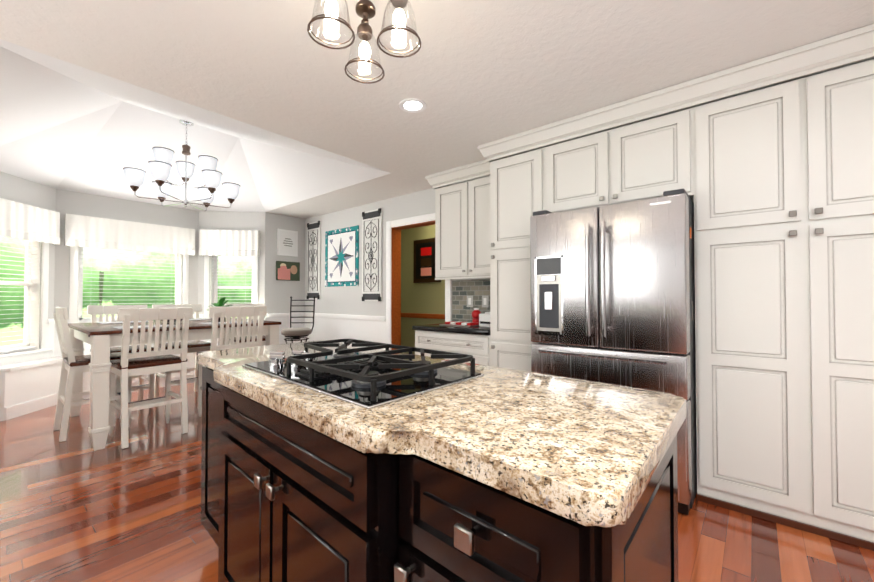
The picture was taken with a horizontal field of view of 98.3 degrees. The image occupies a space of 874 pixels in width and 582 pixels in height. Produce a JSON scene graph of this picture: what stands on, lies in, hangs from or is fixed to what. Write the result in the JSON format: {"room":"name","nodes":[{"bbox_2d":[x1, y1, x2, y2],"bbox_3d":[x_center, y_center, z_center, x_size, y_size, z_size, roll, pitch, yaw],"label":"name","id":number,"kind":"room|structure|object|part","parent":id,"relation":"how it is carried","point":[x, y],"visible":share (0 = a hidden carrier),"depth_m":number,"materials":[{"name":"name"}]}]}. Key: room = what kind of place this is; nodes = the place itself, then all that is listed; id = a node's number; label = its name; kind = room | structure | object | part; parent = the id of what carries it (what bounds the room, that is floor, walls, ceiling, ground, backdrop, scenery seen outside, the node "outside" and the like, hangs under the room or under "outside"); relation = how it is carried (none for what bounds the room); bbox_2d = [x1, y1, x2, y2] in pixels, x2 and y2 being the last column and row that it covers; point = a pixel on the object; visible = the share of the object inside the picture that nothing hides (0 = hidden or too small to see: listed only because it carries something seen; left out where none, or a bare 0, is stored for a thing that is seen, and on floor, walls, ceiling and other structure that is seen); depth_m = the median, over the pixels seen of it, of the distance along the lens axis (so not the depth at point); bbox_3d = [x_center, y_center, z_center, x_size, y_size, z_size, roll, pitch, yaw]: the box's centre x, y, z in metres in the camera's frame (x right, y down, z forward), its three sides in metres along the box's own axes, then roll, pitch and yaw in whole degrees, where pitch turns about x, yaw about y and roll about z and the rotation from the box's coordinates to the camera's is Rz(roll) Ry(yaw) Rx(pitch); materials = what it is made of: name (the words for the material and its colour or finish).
{"room":"kitchen","nodes":[
{"label":"kitchen","id":0,"kind":"room"},
{"bbox_2d":[0,171,55,353],"bbox_3d":[-4.444,-0.323,3.921,0.140,3.140,0.993,0,-1,-5],"label":"wall","id":1,"kind":"structure","parent":0,"point":[22,190],"depth_m":4.14,"materials":[{"name":"grey paint"}]},
{"bbox_2d":[0,318,61,365],"bbox_3d":[-4.345,0.777,3.862,0.600,0.940,0.684,-1,-1,40],"label":"trim","id":2,"kind":"structure","parent":1,"relation":"attached to","point":[53,341],"depth_m":4.32,"materials":[{"name":"white paint"}]},
{"bbox_2d":[54,189,198,322],"bbox_3d":[-3.992,-0.305,4.969,0.140,3.140,1.590,-1,-1,40],"label":"wall","id":3,"kind":"structure","parent":0,"point":[79,203],"depth_m":4.75,"materials":[{"name":"grey paint"}]},
{"bbox_2d":[0,326,35,352],"label":"window blinds","id":4,"kind":"object","parent":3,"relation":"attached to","point":[30,347],"depth_m":3.97,"materials":[{"name":"white plastic"}]},
{"bbox_2d":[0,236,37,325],"label":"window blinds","id":5,"kind":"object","parent":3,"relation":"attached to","point":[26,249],"depth_m":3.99,"materials":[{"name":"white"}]},
{"bbox_2d":[79,311,90,321],"label":"window blinds","id":6,"kind":"object","parent":3,"relation":"attached to","point":[80,311],"depth_m":4.57,"materials":[{"name":"white plastic"}]},
{"bbox_2d":[69,246,188,322],"bbox_3d":[-3.973,-0.191,4.951,0.190,1.350,1.270,-1,-1,40],"label":"window","id":7,"kind":"structure","parent":3,"relation":"in","point":[76,282],"depth_m":4.59,"materials":[{"name":"white paint"}]},
{"bbox_2d":[64,214,194,254],"bbox_3d":[-3.886,-0.702,4.886,0.094,0.370,1.320,-1,-1,40],"label":"valance","id":8,"kind":"object","parent":7,"relation":"attached to","point":[88,231],"visible":1,"depth_m":4.79,"materials":[{"name":"white fabric"}]},
{"bbox_2d":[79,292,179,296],"label":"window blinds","id":9,"kind":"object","parent":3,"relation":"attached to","point":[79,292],"depth_m":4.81,"materials":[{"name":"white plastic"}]},
{"bbox_2d":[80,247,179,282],"label":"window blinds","id":10,"kind":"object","parent":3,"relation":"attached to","point":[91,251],"depth_m":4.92,"materials":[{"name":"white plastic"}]},
{"bbox_2d":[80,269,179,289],"label":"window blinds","id":11,"kind":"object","parent":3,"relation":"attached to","point":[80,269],"depth_m":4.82,"materials":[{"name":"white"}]},
{"bbox_2d":[212,259,251,300],"label":"window blinds","id":12,"kind":"object","parent":3,"relation":"attached to","point":[245,290],"depth_m":5.56,"materials":[{"name":"white plastic"}]},
{"bbox_2d":[198,211,264,313],"bbox_3d":[-3.037,-0.295,5.594,0.993,3.140,0.140,0,-1,-5],"label":"wall","id":13,"kind":"structure","parent":0,"point":[221,220],"depth_m":5.54,"materials":[{"name":"grey paint"}]},
{"bbox_2d":[0,240,257,420],"bbox_3d":[-3.706,0.196,4.720,0.712,2.130,2.894,-1,-1,40],"label":"trim","id":14,"kind":"structure","parent":13,"relation":"in","point":[26,387],"depth_m":4.16,"materials":[{"name":"white paint"}]},
{"bbox_2d":[0,198,59,244],"bbox_3d":[-4.303,-0.718,3.909,0.093,0.370,0.800,0,-1,-5],"label":"valance","id":15,"kind":"object","parent":14,"relation":"attached to","point":[18,220],"visible":1,"depth_m":3.95,"materials":[{"name":"white fabric"}]},
{"bbox_2d":[199,230,259,255],"bbox_3d":[-2.995,-0.692,5.465,0.800,0.370,0.093,0,-1,-5],"label":"valance","id":16,"kind":"object","parent":14,"relation":"attached to","point":[230,242],"visible":1,"depth_m":5.43,"materials":[{"name":"white fabric"}]},
{"bbox_2d":[265,212,304,313],"bbox_3d":[-2.336,-0.290,5.915,0.140,3.140,0.790,-1,-1,40],"label":"wall","id":17,"kind":"structure","parent":0,"point":[279,294],"depth_m":5.76,"materials":[{"name":"grey paint"}]},
{"bbox_2d":[263,312,302,345],"bbox_3d":[-2.361,0.807,5.735,0.030,0.940,0.670,-1,-1,40],"label":"trim","id":18,"kind":"structure","parent":17,"relation":"attached to","point":[284,318],"depth_m":5.78,"materials":[{"name":"white paint"}]},
{"bbox_2d":[277,229,297,256],"bbox_3d":[-2.302,-0.741,5.829,0.024,0.400,0.330,-1,-1,40],"label":"framed picture","id":19,"kind":"object","parent":17,"relation":"attached to","point":[287,242],"visible":0.98,"depth_m":5.82,"materials":[{"name":"white paper"}]},
{"bbox_2d":[276,261,299,280],"bbox_3d":[-2.294,-0.306,5.824,0.033,0.290,0.375,-1,-1,40],"label":"photo","id":20,"kind":"object","parent":17,"relation":"attached to","point":[287,271],"visible":1,"depth_m":5.81,"materials":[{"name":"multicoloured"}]},
{"bbox_2d":[305,175,489,320],"bbox_3d":[1.254,0.018,3.318,8.970,2.440,0.140,-1,-1,40],"label":"wall","id":21,"kind":"structure","parent":0,"point":[341,300],"depth_m":5.18,"materials":[{"name":"grey paint"}]},
{"bbox_2d":[307,221,320,298],"bbox_3d":[-1.920,-0.470,5.876,0.350,1.200,0.032,-1,-1,40],"label":"art panel","id":22,"kind":"object","parent":21,"relation":"attached to","point":[313,259],"visible":1,"depth_m":5.86,"materials":[{"name":"white"}]},
{"bbox_2d":[325,225,358,286],"bbox_3d":[-1.381,-0.480,5.437,0.800,0.835,0.010,-1,-1,40],"label":"quilt","id":23,"kind":"object","parent":21,"relation":"attached to","point":[342,257],"visible":1,"depth_m":5.41,"materials":[{"name":"teal fabric"}]},
{"bbox_2d":[303,312,385,349],"bbox_3d":[-1.387,0.802,5.413,1.935,0.940,0.030,-1,-1,40],"label":"trim","id":24,"kind":"structure","parent":21,"relation":"attached to","point":[347,326],"depth_m":5.34,"materials":[{"name":"white paint"}]},
{"bbox_2d":[362,208,381,300],"bbox_3d":[-0.864,-0.465,4.988,0.380,1.200,0.032,-1,-1,40],"label":"art panel","id":25,"kind":"object","parent":21,"relation":"attached to","point":[371,255],"visible":0.98,"depth_m":4.98,"materials":[{"name":"white"}]},
{"bbox_2d":[386,213,450,349],"bbox_3d":[-0.192,0.185,4.529,1.045,2.145,0.178,-1,-1,40],"label":"door frame","id":26,"kind":"structure","parent":21,"relation":"attached to","point":[390,225],"depth_m":4.77,"materials":[{"name":"white paint"}]},
{"bbox_2d":[432,160,487,279],"bbox_3d":[0.397,-0.663,3.754,0.852,1.056,0.307,-1,-1,40],"label":"upper cabinet","id":27,"kind":"object","parent":21,"relation":"attached to","point":[461,209],"depth_m":3.68,"materials":[{"name":"white wood"}]},
{"bbox_2d":[540,84,691,212],"bbox_3d":[1.347,-0.885,2.760,0.930,0.646,0.610,-1,-1,40],"label":"upper cabinet","id":28,"kind":"object","parent":21,"relation":"attached to","point":[646,159],"depth_m":2.48,"materials":[{"name":"white wood"}]},
{"bbox_2d":[401,224,444,353],"bbox_3d":[0.240,0.052,5.384,4.180,2.440,0.140,-1,-1,40],"label":"wall","id":29,"kind":"structure","parent":0,"point":[426,298],"depth_m":5.79,"materials":[{"name":"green paint"}]},
{"bbox_2d":[401,313,444,318],"bbox_3d":[0.187,0.800,5.309,3.900,0.940,0.025,-1,-1,40],"label":"trim","id":30,"kind":"structure","parent":29,"relation":"attached to","point":[423,315],"depth_m":5.63,"materials":[{"name":"brown wood"}]},
{"bbox_2d":[413,238,440,282],"bbox_3d":[-0.151,-0.450,5.602,0.530,0.650,0.035,-1,-1,40],"label":"framed picture","id":31,"kind":"object","parent":29,"relation":"attached to","point":[424,263],"visible":0.81,"depth_m":5.61,"materials":[{"name":"black wood"}]},
{"bbox_2d":[0,383,873,581],"bbox_3d":[-0.444,1.254,2.451,11.000,0.060,7.400,-1,-1,40],"label":"floor","id":32,"kind":"structure","parent":0,"point":[75,507],"depth_m":1.98,"materials":[{"name":"brown wood"}]},
{"bbox_2d":[53,305,100,441],"bbox_3d":[-3.095,0.689,3.410,0.507,1.096,0.493,-1,-1,40],"label":"dining chair","id":33,"kind":"object","parent":32,"relation":"on","point":[71,364],"depth_m":3.20,"materials":[{"name":"white wood"}]},
{"bbox_2d":[101,304,196,448],"bbox_3d":[-2.493,0.687,3.264,0.501,1.096,0.507,-1,-1,37],"label":"dining chair","id":34,"kind":"object","parent":32,"relation":"on","point":[140,361],"depth_m":3.23,"materials":[{"name":"white wood"}]},
{"bbox_2d":[68,318,280,450],"bbox_3d":[-2.684,0.786,3.897,1.400,0.918,1.520,-1,-1,40],"label":"dining table","id":35,"kind":"object","parent":32,"relation":"on","point":[101,339],"visible":0.52,"depth_m":3.08,"materials":[{"name":"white wood"}]},
{"bbox_2d":[97,321,122,328],"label":"plate","id":36,"kind":"object","parent":35,"relation":"on","point":[121,327],"depth_m":3.75,"materials":[{"name":"grey ceramic"}]},
{"bbox_2d":[130,321,147,328],"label":"plate","id":37,"kind":"object","parent":35,"relation":"on","point":[131,327],"depth_m":3.33,"materials":[{"name":"grey ceramic"}]},
{"bbox_2d":[160,319,182,326],"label":"plate","id":38,"kind":"object","parent":35,"relation":"on","point":[174,319],"depth_m":3.79,"materials":[{"name":"grey ceramic"}]},
{"bbox_2d":[189,318,211,324],"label":"plate","id":39,"kind":"object","parent":35,"relation":"on","point":[209,323],"depth_m":4.38,"materials":[{"name":"grey ceramic"}]},
{"bbox_2d":[207,297,232,310],"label":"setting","id":40,"kind":"object","parent":35,"relation":"on","point":[220,303],"depth_m":4.39,"materials":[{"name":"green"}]},
{"bbox_2d":[207,297,232,319],"bbox_3d":[-2.525,0.202,4.425,0.312,0.266,0.313,-1,-1,40],"label":"table plant","id":41,"kind":"object","parent":40,"relation":"on","point":[219,304],"depth_m":4.39,"materials":[{"name":"green plant"}]},
{"bbox_2d":[218,317,252,323],"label":"plate","id":42,"kind":"object","parent":35,"relation":"on","point":[224,317],"depth_m":3.87,"materials":[{"name":"grey ceramic"}]},
{"bbox_2d":[197,303,266,416],"bbox_3d":[-2.051,0.695,3.758,0.493,1.096,0.507,-1,-1,43],"label":"dining chair","id":43,"kind":"object","parent":32,"relation":"on","point":[255,311],"depth_m":3.67,"materials":[{"name":"white wood"}]},
{"bbox_2d":[281,296,314,343],"bbox_3d":[-1.912,0.669,5.168,0.400,1.194,0.446,0,-1,0],"label":"bar stool","id":44,"kind":"object","parent":32,"relation":"on","point":[298,332],"visible":0.56,"depth_m":5.10,"materials":[{"name":"brown metal"}]},
{"bbox_2d":[201,387,678,581],"bbox_3d":[-0.256,0.770,1.393,1.880,0.869,0.815,-1,-1,40],"label":"kitchen island","id":45,"kind":"object","parent":32,"relation":"on","point":[346,461],"depth_m":0.84,"materials":[{"name":"brown wood"}]},
{"bbox_2d":[197,340,685,558],"bbox_3d":[-0.255,0.312,1.401,1.920,0.046,0.846,-1,-1,40],"label":"island countertop","id":46,"kind":"structure","parent":45,"relation":"on","point":[574,460],"depth_m":0.82,"materials":[{"name":"beige stone"}]},
{"bbox_2d":[242,339,483,409],"bbox_3d":[-0.295,0.254,1.365,0.814,0.069,0.551,-1,-1,40],"label":"cooktop","id":47,"kind":"object","parent":46,"relation":"in","point":[348,377],"depth_m":1.18,"materials":[{"name":"black metal"}]},
{"bbox_2d":[415,332,487,365],"bbox_3d":[0.329,0.807,3.589,0.929,0.866,0.610,-1,-1,40],"label":"base cabinet","id":48,"kind":"object","parent":32,"relation":"on","point":[455,342],"depth_m":3.34,"materials":[{"name":"white wood"}]},
{"bbox_2d":[412,324,487,335],"bbox_3d":[0.290,0.355,3.621,0.862,0.040,0.622,-1,-1,40],"label":"countertop","id":49,"kind":"structure","parent":48,"relation":"on","point":[468,331],"depth_m":3.42,"materials":[{"name":"black stone"}]},
{"bbox_2d":[439,308,489,326],"bbox_3d":[0.391,0.251,3.608,0.650,0.165,0.380,-1,-1,40],"label":"kitchen items","id":50,"kind":"object","parent":49,"relation":"on","point":[480,319],"depth_m":3.53,"materials":[{"name":"red metal"}]},
{"bbox_2d":[439,321,478,326],"bbox_3d":[0.228,0.316,3.639,0.360,0.035,0.220,-1,-1,40],"label":"tray","id":51,"kind":"object","parent":50,"relation":"on","point":[451,323],"depth_m":3.57,"materials":[{"name":"red metal"}]},
{"bbox_2d":[471,308,480,321],"bbox_3d":[0.394,0.253,3.776,0.100,0.165,0.100,-1,-1,40],"label":"candy jar","id":52,"kind":"object","parent":50,"relation":"on","point":[475,314],"depth_m":3.74,"materials":[{"name":"red glass"}]},
{"bbox_2d":[488,128,539,371],"bbox_3d":[0.808,0.017,3.199,0.478,2.434,0.610,-1,-1,40],"label":"tall cabinet","id":53,"kind":"object","parent":32,"relation":"on","point":[513,181],"depth_m":2.99,"materials":[{"name":"white wood"}]},
{"bbox_3d":[1.152,-1.143,2.886,3.266,0.126,0.676,-1,-1,40],"label":"crown","id":54,"kind":"part","parent":53,"relation":"part of","materials":[{"name":"white wood"}]},
{"bbox_2d":[530,189,696,514],"bbox_3d":[1.241,0.333,2.605,0.909,1.763,0.940,-1,-1,40],"label":"refrigerator","id":55,"kind":"object","parent":32,"relation":"on","point":[612,291],"visible":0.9,"depth_m":2.22,"materials":[{"name":"grey metal"}]},
{"bbox_2d":[688,24,873,550],"bbox_3d":[2.063,-0.001,2.144,0.940,2.434,0.610,-1,-1,40],"label":"tall cabinet","id":56,"kind":"object","parent":32,"relation":"on","point":[776,182],"depth_m":1.95,"materials":[{"name":"white wood"}]},
{"bbox_2d":[0,0,873,218],"bbox_3d":[-0.520,-1.527,1.823,9.730,0.600,4.750,-1,-1,40],"label":"ceiling","id":57,"kind":"structure","parent":0,"point":[473,75],"depth_m":2.20,"materials":[{"name":"white paint"}]},
{"bbox_2d":[123,119,239,210],"bbox_3d":[-2.446,-1.232,3.685,0.923,0.842,0.920,-1,-1,40],"label":"chandelier","id":58,"kind":"object","parent":57,"relation":"hanging from","point":[160,166],"visible":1,"depth_m":3.63,"materials":[{"name":"white glass"}]},
{"bbox_2d":[307,0,420,83],"bbox_3d":[-0.273,-1.057,1.372,0.391,0.348,0.376,-1,-1,40],"label":"pendant light fixture","id":59,"kind":"object","parent":57,"relation":"hanging from","point":[365,10],"visible":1,"depth_m":1.37,"materials":[{"name":"glass"}]},
{"bbox_3d":[-0.273,-1.112,1.373,0.294,0.238,0.279,-1,-1,40],"label":"pendant frame","id":60,"kind":"part","parent":59,"relation":"part of","materials":[{"name":"brown metal"}]},
{"bbox_2d":[399,98,426,112],"bbox_3d":[-0.158,-1.211,2.474,0.179,0.008,0.179,-1,-1,31],"label":"recessed light","id":61,"kind":"object","parent":57,"relation":"in","point":[411,105],"visible":1,"depth_m":2.44,"materials":[{"name":"white paint"}]},
{"label":"outside","id":62,"kind":"structure","parent":0,"visible":0},
{"bbox_2d":[0,236,251,345],"bbox_3d":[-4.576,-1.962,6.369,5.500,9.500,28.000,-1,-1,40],"label":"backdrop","id":63,"kind":"structure","parent":62,"point":[225,280],"depth_m":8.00,"materials":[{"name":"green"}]}
]}

